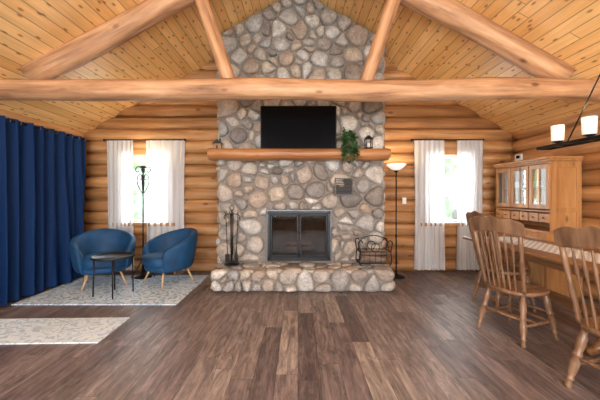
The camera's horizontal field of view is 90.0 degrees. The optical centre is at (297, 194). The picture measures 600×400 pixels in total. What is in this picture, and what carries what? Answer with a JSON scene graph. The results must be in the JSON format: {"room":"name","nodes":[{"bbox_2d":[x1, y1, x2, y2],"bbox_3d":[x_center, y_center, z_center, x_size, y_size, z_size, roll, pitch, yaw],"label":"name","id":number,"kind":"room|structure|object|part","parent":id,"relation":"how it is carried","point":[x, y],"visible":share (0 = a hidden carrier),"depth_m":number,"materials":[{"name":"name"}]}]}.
{"room":"log cabin living room","nodes":[
{"label":"log cabin living room","id":0,"kind":"room"},
{"bbox_2d":[0,109,83,137],"bbox_3d":[-3.860,0.090,1.330,0.239,2.537,8.262,0,0,0],"label":"wall","id":1,"kind":"structure","parent":0,"point":[7,114],"depth_m":4.34,"materials":[{"name":"brown wood"}]},
{"bbox_2d":[0,115,88,305],"bbox_3d":[-3.591,0.185,3.450,0.338,2.270,3.300,0,0,0],"label":"curtains","id":2,"kind":"object","parent":1,"relation":"attached to","point":[42,170],"visible":0.94,"depth_m":4.10,"materials":[{"name":"blue fabric"}]},
{"bbox_3d":[-3.560,-0.920,3.450,0.028,0.027,3.300,0,0,0],"label":"rod","id":3,"kind":"part","parent":2,"relation":"part of","materials":[{"name":"black metal"}]},
{"bbox_2d":[84,60,513,270],"bbox_3d":[0.000,-0.958,5.370,7.702,4.633,0.239,0,0,0],"label":"wall","id":4,"kind":"structure","parent":0,"point":[195,121],"depth_m":5.28,"materials":[{"name":"brown wood"}]},
{"bbox_2d":[133,149,145,157],"bbox_3d":[-2.660,-0.730,5.380,1.020,0.140,0.300,0,0,0],"label":"window","id":5,"kind":"structure","parent":4,"relation":"in","point":[137,153],"depth_m":5.23,"materials":[{"name":"brown wood"}]},
{"bbox_2d":[133,219,146,221],"bbox_3d":[-2.660,0.460,5.400,0.780,0.040,0.050,0,0,0],"label":"window","id":6,"kind":"structure","parent":4,"relation":"in","point":[134,220],"depth_m":5.38,"materials":[{"name":"white plastic"}]},
{"bbox_2d":[112,222,174,225],"bbox_3d":[-2.660,0.510,5.350,1.080,0.060,0.360,0,0,0],"label":"sill","id":7,"kind":"structure","parent":4,"relation":"attached to","point":[133,223],"depth_m":5.17,"materials":[{"name":"brown wood"}]},
{"bbox_2d":[103,139,185,269],"bbox_3d":[-2.645,0.160,5.188,1.434,2.260,0.144,0,0,0],"label":"curtains","id":8,"kind":"object","parent":4,"relation":"attached to","point":[165,190],"visible":0.73,"depth_m":5.17,"materials":[{"name":"fabric"}]},
{"bbox_3d":[-3.065,0.175,5.167,0.470,2.230,0.089,0,0,2],"label":"panel","id":9,"kind":"part","parent":8,"relation":"part of","materials":[{"name":"white fabric"}]},
{"bbox_3d":[-2.645,-0.950,5.170,1.390,0.021,0.022,0,0,0],"label":"rod","id":10,"kind":"part","parent":8,"relation":"part of","materials":[{"name":"black metal"}]},
{"bbox_3d":[-2.280,0.175,5.166,0.679,2.230,0.096,0,0,-2],"label":"panel","id":11,"kind":"part","parent":8,"relation":"part of","materials":[{"name":"white fabric"}]},
{"bbox_2d":[421,222,467,225],"bbox_3d":[2.640,0.510,5.350,1.040,0.060,0.360,0,0,0],"label":"sill","id":12,"kind":"structure","parent":4,"relation":"attached to","point":[445,223],"depth_m":5.17,"materials":[{"name":"brown wood"}]},
{"bbox_2d":[411,139,484,270],"bbox_3d":[2.575,0.160,5.190,1.274,2.260,0.140,0,0,0],"label":"curtains","id":13,"kind":"object","parent":4,"relation":"attached to","point":[429,243],"visible":0.89,"depth_m":5.17,"materials":[{"name":"fabric"}]},
{"bbox_3d":[2.265,0.175,5.169,0.531,2.230,0.088,0,0,2],"label":"panel","id":14,"kind":"part","parent":13,"relation":"part of","materials":[{"name":"white fabric"}]},
{"bbox_3d":[2.575,-0.950,5.170,1.230,0.021,0.022,0,0,0],"label":"rod","id":15,"kind":"part","parent":13,"relation":"part of","materials":[{"name":"black metal"}]},
{"bbox_3d":[2.969,0.175,5.168,0.459,2.230,0.093,0,0,2],"label":"panel","id":16,"kind":"part","parent":13,"relation":"part of","materials":[{"name":"white fabric"}]},
{"bbox_2d":[444,149,456,157],"bbox_3d":[2.640,-0.730,5.380,0.980,0.140,0.300,0,0,0],"label":"window","id":17,"kind":"structure","parent":4,"relation":"in","point":[448,153],"depth_m":5.23,"materials":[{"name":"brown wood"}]},
{"bbox_2d":[444,219,456,221],"bbox_3d":[2.640,0.460,5.400,0.740,0.040,0.050,0,0,0],"label":"window","id":18,"kind":"structure","parent":4,"relation":"in","point":[445,220],"depth_m":5.38,"materials":[{"name":"white plastic"}]},
{"bbox_2d":[0,271,599,399],"bbox_3d":[0.000,1.400,1.530,8.100,0.100,8.660,0,0,0],"label":"floor","id":19,"kind":"structure","parent":0,"point":[419,339],"depth_m":2.59,"materials":[{"name":"brown wood"}]},
{"bbox_2d":[0,317,129,344],"bbox_3d":[-2.720,1.343,2.980,1.780,0.012,0.560,0,0,-2],"label":"area rug","id":20,"kind":"object","parent":19,"relation":"on","point":[27,330],"visible":1,"depth_m":2.96,"materials":[{"name":"beige carpet"}]},
{"bbox_2d":[11,275,208,304],"bbox_3d":[-2.500,1.343,4.340,2.020,0.012,1.340,0,0,0],"label":"area rug","id":21,"kind":"object","parent":19,"relation":"on","point":[176,288],"visible":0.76,"depth_m":4.16,"materials":[{"name":"grey carpet"}]},
{"bbox_2d":[69,228,135,291],"bbox_3d":[-2.939,0.940,4.548,0.848,0.801,0.779,0,0,-34],"label":"barrel chair","id":22,"kind":"object","parent":21,"relation":"on","point":[85,245],"visible":0.82,"depth_m":4.54,"materials":[{"name":"blue fabric"}]},
{"bbox_3d":[-2.990,1.222,4.214,0.109,0.238,0.099,0,0,-34],"label":"leg","id":23,"kind":"part","parent":22,"relation":"part of","materials":[{"name":"brown wood"}]},
{"bbox_2d":[82,251,125,269],"bbox_3d":[-2.896,0.962,4.484,0.586,0.154,0.624,0,0,-34],"label":"seat cushion","id":24,"kind":"object","parent":22,"relation":"on","point":[87,264],"depth_m":4.26,"materials":[{"name":"teal fabric"}]},
{"bbox_3d":[-2.909,1.085,4.504,0.595,0.091,0.595,0,0,-34],"label":"seat","id":25,"kind":"part","parent":22,"relation":"part of","materials":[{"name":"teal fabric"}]},
{"bbox_3d":[-2.610,1.222,4.470,0.109,0.238,0.099,0,0,-34],"label":"leg","id":26,"kind":"part","parent":22,"relation":"part of","materials":[{"name":"brown wood"}]},
{"bbox_2d":[91,252,134,299],"bbox_3d":[-2.470,1.068,4.020,0.510,0.521,0.510,0,0,0],"label":"round side table","id":27,"kind":"object","parent":21,"relation":"on","point":[112,256],"visible":1,"depth_m":4.02,"materials":[{"name":"black metal"}]},
{"bbox_2d":[91,252,134,261],"bbox_3d":[-2.470,0.822,4.020,0.510,0.030,0.510,0,0,0],"label":"tabletop","id":28,"kind":"object","parent":27,"relation":"on","point":[112,256],"depth_m":4.02,"materials":[{"name":"black metal"}]},
{"bbox_2d":[130,158,154,279],"bbox_3d":[-2.530,0.385,4.900,0.328,1.930,0.328,0,0,32],"label":"torchiere floor lamp","id":29,"kind":"object","parent":21,"relation":"on","point":[142,162],"visible":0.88,"depth_m":4.88,"materials":[{"name":"black metal"}]},
{"bbox_3d":[-2.530,-0.527,4.900,0.330,0.105,0.330,0,0,0],"label":"lamp shade","id":30,"kind":"part","parent":29,"relation":"part of","materials":[{"name":"white glass"}]},
{"bbox_2d":[142,228,197,288],"bbox_3d":[-1.969,0.940,4.647,0.848,0.801,0.779,0,0,38],"label":"barrel chair","id":31,"kind":"object","parent":21,"relation":"on","point":[172,251],"visible":1,"depth_m":4.45,"materials":[{"name":"blue fabric"}]},
{"bbox_2d":[142,251,164,267],"bbox_3d":[-2.017,0.962,4.586,0.586,0.154,0.624,0,0,38],"label":"seat cushion","id":32,"kind":"object","parent":31,"relation":"on","point":[150,259],"depth_m":4.31,"materials":[{"name":"teal fabric"}]},
{"bbox_3d":[-1.942,1.222,4.308,0.035,0.238,0.134,0,0,-10],"label":"leg","id":33,"kind":"part","parent":31,"relation":"part of","materials":[{"name":"brown wood"}]},
{"bbox_3d":[-2.002,1.085,4.605,0.595,0.091,0.595,0,0,38],"label":"seat","id":34,"kind":"part","parent":31,"relation":"part of","materials":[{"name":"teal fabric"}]},
{"bbox_2d":[210,0,395,291],"bbox_3d":[0.045,-0.929,4.667,2.684,4.558,1.165,0,0,0],"label":"stone fireplace","id":35,"kind":"object","parent":19,"relation":"on","point":[304,39],"visible":0.76,"depth_m":4.64,"materials":[{"name":"grey stone"}]},
{"bbox_2d":[224,254,239,265],"bbox_3d":[-0.970,0.940,4.400,0.220,0.150,0.220,0,0,0],"label":"base","id":36,"kind":"object","parent":35,"relation":"on","point":[226,263],"depth_m":4.39,"materials":[{"name":"black metal"}]},
{"bbox_3d":[-1.033,0.925,4.395,0.070,0.120,0.015,0,0,0],"label":"shovel blade","id":37,"kind":"part","parent":36,"relation":"part of","materials":[{"name":"black metal"}]},
{"bbox_2d":[224,205,239,260],"bbox_3d":[-0.970,0.570,4.400,0.177,0.850,0.162,0,0,42],"label":"stand","id":38,"kind":"object","parent":36,"relation":"on","point":[232,212],"visible":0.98,"depth_m":4.39,"materials":[{"name":"black metal"}]},
{"bbox_2d":[234,254,237,261],"bbox_3d":[-0.907,0.925,4.400,0.045,0.110,0.050,0,0,0],"label":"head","id":39,"kind":"object","parent":36,"relation":"on","point":[235,255],"visible":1,"depth_m":4.38},
{"bbox_2d":[267,210,330,260],"bbox_3d":[0.015,0.626,4.865,0.982,0.788,0.600,0,0,0],"label":"fireplace insert","id":40,"kind":"object","parent":35,"relation":"in","point":[292,235],"visible":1,"depth_m":4.96,"materials":[{"name":"black metal"}]},
{"bbox_3d":[-0.450,0.627,4.640,0.050,0.735,0.100,0,0,0],"label":"frame","id":41,"kind":"part","parent":40,"relation":"part of","materials":[{"name":"black metal"}]},
{"bbox_3d":[-0.207,0.305,4.610,0.435,0.030,0.030,0,0,0],"label":"door rail","id":42,"kind":"part","parent":40,"relation":"part of","materials":[{"name":"black metal"}]},
{"bbox_3d":[-0.207,0.937,4.610,0.435,0.030,0.030,0,0,0],"label":"door rail","id":43,"kind":"part","parent":40,"relation":"part of","materials":[{"name":"black metal"}]},
{"bbox_3d":[0.015,0.238,4.588,0.980,0.010,0.008,0,0,0],"label":"frame trim","id":44,"kind":"part","parent":40,"relation":"part of","materials":[{"name":"metal"}]},
{"bbox_3d":[0.015,0.260,4.640,0.980,0.055,0.100,0,0,0],"label":"frame","id":45,"kind":"part","parent":40,"relation":"part of","materials":[{"name":"black metal"}]},
{"bbox_3d":[0.015,0.980,4.640,0.980,0.055,0.100,0,0,0],"label":"frame","id":46,"kind":"part","parent":40,"relation":"part of","materials":[{"name":"black metal"}]},
{"bbox_3d":[0.237,0.305,4.610,0.435,0.030,0.030,0,0,0],"label":"door rail","id":47,"kind":"part","parent":40,"relation":"part of","materials":[{"name":"black metal"}]},
{"bbox_3d":[0.237,0.937,4.610,0.435,0.030,0.030,0,0,0],"label":"door rail","id":48,"kind":"part","parent":40,"relation":"part of","materials":[{"name":"black metal"}]},
{"bbox_3d":[0.480,0.627,4.640,0.050,0.735,0.100,0,0,0],"label":"frame","id":49,"kind":"part","parent":40,"relation":"part of","materials":[{"name":"black metal"}]},
{"bbox_2d":[207,148,390,160],"bbox_3d":[0.015,-0.599,4.506,2.690,0.173,0.289,0,0,0],"label":"mantel","id":50,"kind":"object","parent":35,"relation":"attached to","point":[226,154],"visible":0.96,"depth_m":4.38,"materials":[{"name":"brown wood"}]},
{"bbox_2d":[212,139,222,148],"bbox_3d":[-1.200,-0.761,4.480,0.150,0.150,0.100,0,0,0],"label":"ornament","id":51,"kind":"object","parent":50,"relation":"on","point":[217,143],"visible":0.91,"depth_m":4.44,"materials":[{"name":"ceramic"}]},
{"bbox_2d":[260,106,336,148],"bbox_3d":[0.008,-1.010,4.602,1.150,0.680,0.156,0,0,0],"label":"television","id":52,"kind":"object","parent":50,"relation":"on","point":[281,127],"visible":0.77,"depth_m":4.52,"materials":[{"name":"black plastic"}]},
{"bbox_2d":[338,127,360,163],"bbox_3d":[0.743,-0.719,4.407,0.327,0.556,0.286,0,0,0],"label":"trailing vine","id":53,"kind":"object","parent":50,"relation":"on","point":[348,138],"visible":1,"depth_m":4.33,"materials":[{"name":"plant"}]},
{"bbox_2d":[364,132,372,148],"bbox_3d":[1.050,-0.812,4.470,0.110,0.253,0.110,0,0,0],"label":"candle lantern","id":54,"kind":"object","parent":50,"relation":"on","point":[368,145],"visible":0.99,"depth_m":4.43,"materials":[{"name":"black metal"}]},
{"bbox_2d":[334,178,352,195],"bbox_3d":[0.700,-0.125,4.603,0.280,0.270,0.045,0,0,0],"label":"vent grille","id":55,"kind":"object","parent":35,"relation":"attached to","point":[346,189],"visible":1,"depth_m":4.59,"materials":[{"name":"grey metal"}]},
{"bbox_3d":[0.700,0.000,4.595,0.280,0.020,0.030,0,0,0],"label":"frame","id":56,"kind":"part","parent":55,"relation":"part of","materials":[{"name":"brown metal"}]},
{"bbox_2d":[355,235,392,265],"bbox_3d":[1.100,0.799,4.380,0.496,0.432,0.256,0,0,0],"label":"rack","id":57,"kind":"object","parent":35,"relation":"on","point":[371,255],"visible":1,"depth_m":4.31,"materials":[{"name":"black metal"}]},
{"bbox_2d":[386,163,405,278],"bbox_3d":[1.620,0.420,4.950,0.330,1.860,0.330,0,0,0],"label":"torchiere floor lamp","id":58,"kind":"object","parent":19,"relation":"on","point":[393,166],"visible":0.89,"depth_m":4.94,"materials":[{"name":"black metal"}]},
{"bbox_3d":[1.620,-0.458,4.950,0.330,0.105,0.330,0,0,0],"label":"lamp shade","id":59,"kind":"part","parent":58,"relation":"part of","materials":[{"name":"white glass"}]},
{"bbox_2d":[465,211,536,312],"bbox_3d":[2.439,0.773,3.658,0.600,1.160,0.524,0,0,-2],"label":"dining chair","id":60,"kind":"object","parent":19,"relation":"on","point":[469,215],"visible":0.38,"depth_m":3.58,"materials":[{"name":"brown wood"}]},
{"bbox_3d":[2.304,1.132,3.843,0.135,0.443,0.060,0,0,35],"label":"leg","id":61,"kind":"part","parent":60,"relation":"part of","materials":[{"name":"brown wood"}]},
{"bbox_3d":[2.187,0.277,3.649,0.095,0.169,0.524,0,0,-2],"label":"crest rail","id":62,"kind":"part","parent":60,"relation":"part of","materials":[{"name":"brown wood"}]},
{"bbox_3d":[2.317,1.132,3.464,0.135,0.443,0.060,0,0,-39],"label":"leg","id":63,"kind":"part","parent":60,"relation":"part of","materials":[{"name":"brown wood"}]},
{"bbox_3d":[2.500,0.904,3.660,0.450,0.041,0.470,0,0,-2],"label":"seat","id":64,"kind":"part","parent":60,"relation":"part of","materials":[{"name":"brown wood"}]},
{"bbox_3d":[2.691,1.132,3.477,0.127,0.442,0.060,0,0,39],"label":"leg","id":65,"kind":"part","parent":60,"relation":"part of","materials":[{"name":"brown wood"}]},
{"bbox_2d":[469,216,558,348],"bbox_3d":[2.073,0.773,2.909,0.600,1.160,0.524,0,0,-20],"label":"dining chair","id":66,"kind":"object","parent":19,"relation":"on","point":[511,287],"visible":1,"depth_m":2.81,"materials":[{"name":"brown wood"}]},
{"bbox_3d":[1.887,1.132,3.043,0.135,0.443,0.060,0,0,17],"label":"leg","id":67,"kind":"part","parent":66,"relation":"part of","materials":[{"name":"brown wood"}]},
{"bbox_3d":[1.835,0.277,2.823,0.095,0.169,0.524,0,0,-20],"label":"crest rail","id":68,"kind":"part","parent":66,"relation":"part of","materials":[{"name":"brown wood"}]},
{"bbox_3d":[2.239,1.132,3.172,0.060,0.442,0.127,0,0,29],"label":"leg","id":69,"kind":"part","parent":66,"relation":"part of","materials":[{"name":"brown wood"}]},
{"bbox_3d":[2.130,0.904,2.930,0.450,0.041,0.470,0,0,-20],"label":"seat","id":70,"kind":"part","parent":66,"relation":"part of","materials":[{"name":"brown wood"}]},
{"bbox_3d":[2.017,1.132,2.687,0.060,0.443,0.135,0,0,33],"label":"leg","id":71,"kind":"part","parent":66,"relation":"part of","materials":[{"name":"brown wood"}]},
{"bbox_3d":[2.369,1.132,2.815,0.127,0.442,0.060,0,0,21],"label":"leg","id":72,"kind":"part","parent":66,"relation":"part of","materials":[{"name":"brown wood"}]},
{"bbox_2d":[463,236,599,356],"bbox_3d":[2.780,0.965,3.120,0.880,0.764,2.300,0,0,0],"label":"dining table","id":73,"kind":"object","parent":19,"relation":"on","point":[537,251],"visible":0.46,"depth_m":3.08,"materials":[{"name":"brown wood"}]},
{"bbox_2d":[491,156,583,296],"bbox_3d":[3.474,0.419,4.495,0.521,1.862,1.170,0,0,0],"label":"china hutch","id":74,"kind":"object","parent":19,"relation":"on","point":[543,194],"visible":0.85,"depth_m":4.05,"materials":[{"name":"brown wood"}]},
{"bbox_3d":[3.250,1.010,4.858,0.020,0.480,0.313,0,0,0],"label":"door","id":75,"kind":"part","parent":74,"relation":"part of","materials":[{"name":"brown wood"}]},
{"bbox_3d":[3.322,0.310,4.946,0.024,0.120,0.153,0,0,0],"label":"drawer","id":76,"kind":"part","parent":74,"relation":"part of","materials":[{"name":"brown wood"}]},
{"bbox_3d":[3.322,-0.390,4.858,0.022,0.060,0.243,0,0,0],"label":"door rail","id":77,"kind":"part","parent":74,"relation":"part of","materials":[{"name":"brown wood"}]},
{"bbox_3d":[3.322,0.160,4.858,0.022,0.060,0.243,0,0,0],"label":"door rail","id":78,"kind":"part","parent":74,"relation":"part of","materials":[{"name":"brown wood"}]},
{"bbox_3d":[3.322,0.310,4.771,0.024,0.120,0.153,0,0,0],"label":"drawer","id":79,"kind":"part","parent":74,"relation":"part of","materials":[{"name":"brown wood"}]},
{"bbox_3d":[3.238,1.010,4.495,0.010,0.360,0.203,0,0,0],"label":"door panel","id":80,"kind":"part","parent":74,"relation":"part of","materials":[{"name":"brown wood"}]},
{"bbox_3d":[3.322,0.310,4.582,0.024,0.120,0.153,0,0,0],"label":"drawer","id":81,"kind":"part","parent":74,"relation":"part of","materials":[{"name":"brown wood"}]},
{"bbox_3d":[3.322,-0.390,4.495,0.022,0.060,0.243,0,0,0],"label":"door rail","id":82,"kind":"part","parent":74,"relation":"part of","materials":[{"name":"brown wood"}]},
{"bbox_3d":[3.322,0.160,4.495,0.022,0.060,0.243,0,0,0],"label":"door rail","id":83,"kind":"part","parent":74,"relation":"part of","materials":[{"name":"brown wood"}]},
{"bbox_2d":[502,187,545,189],"bbox_3d":[3.562,-0.100,4.495,0.305,0.016,1.050,0,0,0],"label":"shelf","id":84,"kind":"object","parent":74,"relation":"attached to","point":[505,188],"depth_m":4.70,"materials":[{"name":"brown wood"}]},
{"bbox_2d":[498,208,549,211],"bbox_3d":[3.533,0.220,4.495,0.375,0.020,1.050,0,0,0],"label":"shelf","id":85,"kind":"object","parent":74,"relation":"attached to","point":[499,209],"depth_m":4.67,"materials":[{"name":"brown wood"}]},
{"bbox_3d":[3.322,0.310,4.408,0.024,0.120,0.153,0,0,0],"label":"drawer","id":86,"kind":"part","parent":74,"relation":"part of","materials":[{"name":"brown wood"}]},
{"bbox_3d":[3.238,1.010,4.132,0.010,0.360,0.203,0,0,0],"label":"door panel","id":87,"kind":"part","parent":74,"relation":"part of","materials":[{"name":"brown wood"}]},
{"bbox_3d":[3.322,0.310,4.219,0.024,0.120,0.153,0,0,0],"label":"drawer","id":88,"kind":"part","parent":74,"relation":"part of","materials":[{"name":"brown wood"}]},
{"bbox_3d":[3.250,1.010,4.132,0.020,0.480,0.313,0,0,0],"label":"door","id":89,"kind":"part","parent":74,"relation":"part of","materials":[{"name":"brown wood"}]},
{"bbox_3d":[3.502,-0.495,4.495,0.465,0.035,1.170,0,0,0],"label":"crown","id":90,"kind":"part","parent":74,"relation":"part of","materials":[{"name":"brown wood"}]},
{"bbox_3d":[3.518,-0.465,4.495,0.435,0.030,1.140,0,0,0],"label":"crown","id":91,"kind":"part","parent":74,"relation":"part of","materials":[{"name":"brown wood"}]},
{"bbox_2d":[524,224,552,233],"bbox_3d":[3.493,0.495,4.495,0.485,0.030,1.150,0,0,0],"label":"countertop","id":92,"kind":"structure","parent":74,"relation":"on","point":[546,230],"depth_m":4.23,"materials":[{"name":"brown wood"}]},
{"bbox_3d":[3.322,-0.390,4.132,0.022,0.060,0.243,0,0,0],"label":"door rail","id":93,"kind":"part","parent":74,"relation":"part of","materials":[{"name":"brown wood"}]},
{"bbox_3d":[3.322,0.160,4.132,0.022,0.060,0.243,0,0,0],"label":"door rail","id":94,"kind":"part","parent":74,"relation":"part of","materials":[{"name":"brown wood"}]},
{"bbox_3d":[3.322,0.310,4.045,0.024,0.120,0.153,0,0,0],"label":"drawer","id":95,"kind":"part","parent":74,"relation":"part of","materials":[{"name":"brown wood"}]},
{"bbox_3d":[3.533,0.190,3.944,0.265,0.060,0.014,0,0,0],"label":"rail","id":96,"kind":"part","parent":74,"relation":"part of","materials":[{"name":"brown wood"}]},
{"bbox_3d":[3.533,-0.400,3.944,0.265,0.080,0.014,0,0,0],"label":"rail","id":97,"kind":"part","parent":74,"relation":"part of","materials":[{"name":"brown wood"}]},
{"bbox_2d":[553,226,599,388],"bbox_3d":[2.111,0.773,1.935,0.600,1.160,0.524,0,0,-14],"label":"dining chair","id":98,"kind":"object","parent":19,"relation":"on","point":[589,236],"visible":1,"depth_m":2.02,"materials":[{"name":"brown wood"}]},
{"bbox_3d":[1.940,1.132,2.088,0.135,0.443,0.060,0,0,23],"label":"leg","id":99,"kind":"part","parent":98,"relation":"part of","materials":[{"name":"brown wood"}]},
{"bbox_3d":[1.866,0.277,1.874,0.095,0.169,0.524,0,0,-14],"label":"crest rail","id":100,"kind":"part","parent":98,"relation":"part of","materials":[{"name":"brown wood"}]},
{"bbox_3d":[2.170,0.904,1.950,0.450,0.041,0.470,0,0,-14],"label":"seat","id":101,"kind":"part","parent":98,"relation":"part of","materials":[{"name":"brown wood"}]},
{"bbox_2d":[0,0,599,132],"bbox_3d":[0.000,-2.119,1.330,8.200,2.457,8.660,0,0,0],"label":"ceiling","id":102,"kind":"structure","parent":0,"point":[418,46],"depth_m":4.03,"materials":[{"name":"brown wood"}]},
{"bbox_2d":[0,0,599,101],"bbox_3d":[0.001,-2.099,3.485,7.445,2.034,0.302,0,0,0],"label":"roof truss","id":103,"kind":"object","parent":102,"relation":"attached to","point":[552,74],"visible":1,"depth_m":3.38,"materials":[{"name":"brown wood"}]},
{"bbox_2d":[536,74,599,149],"bbox_3d":[2.700,-1.107,2.420,0.160,1.224,1.765,0,0,0],"label":"linear chandelier","id":104,"kind":"object","parent":102,"relation":"hanging from","point":[589,124],"visible":1,"depth_m":2.85,"materials":[{"name":"black metal"}]},
{"bbox_3d":[2.700,-0.640,3.120,0.112,0.160,0.112,0,0,0],"label":"lamp shade","id":105,"kind":"part","parent":104,"relation":"part of","materials":[{"name":"white glass"}]},
{"bbox_3d":[2.700,-0.640,2.780,0.112,0.160,0.112,0,0,0],"label":"lamp shade","id":106,"kind":"part","parent":104,"relation":"part of","materials":[{"name":"white glass"}]},
{"bbox_2d":[512,107,599,300],"bbox_3d":[3.860,0.090,1.330,0.239,2.537,8.262,0,0,0],"label":"wall","id":107,"kind":"structure","parent":0,"point":[525,141],"depth_m":3.99,"materials":[{"name":"brown wood"}]},
{"bbox_2d":[515,154,522,160],"bbox_3d":[3.723,-0.630,5.060,0.034,0.120,0.160,0,0,0],"label":"thermostat","id":108,"kind":"object","parent":107,"relation":"attached to","point":[518,157],"visible":0.81,"depth_m":5.04,"materials":[{"name":"white plastic"}]},
{"label":"outside","id":109,"kind":"structure","parent":0,"visible":0},
{"bbox_3d":[0.000,1.800,12.000,60.000,0.100,60.000,0,0,0],"label":"lawn","id":110,"kind":"structure","parent":109,"visible":0},
{"bbox_2d":[133,169,146,218],"bbox_3d":[-5.014,0.470,9.586,1.717,2.554,1.706,0,0,0],"label":"tree","id":111,"kind":"object","parent":110,"relation":"on","point":[137,195],"visible":0.23,"depth_m":8.95,"materials":[{"name":"green plant"}]},
{"bbox_2d":[133,158,146,173],"bbox_3d":[-6.782,-1.202,11.092,4.061,5.898,3.657,0,0,0],"label":"tree","id":112,"kind":"object","parent":110,"relation":"on","point":[135,165],"visible":0.02,"depth_m":10.75,"materials":[{"name":"green plant"}]},
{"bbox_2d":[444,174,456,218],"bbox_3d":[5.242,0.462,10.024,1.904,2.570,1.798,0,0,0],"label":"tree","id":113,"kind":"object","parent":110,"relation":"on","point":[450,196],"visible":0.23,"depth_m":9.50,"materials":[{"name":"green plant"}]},
{"bbox_2d":[444,158,456,175],"bbox_3d":[6.975,-1.709,13.201,4.830,6.912,4.606,0,0,0],"label":"tree","id":114,"kind":"object","parent":110,"relation":"on","point":[450,164],"visible":0.05,"depth_m":11.58,"materials":[{"name":"green plant"}]}
]}

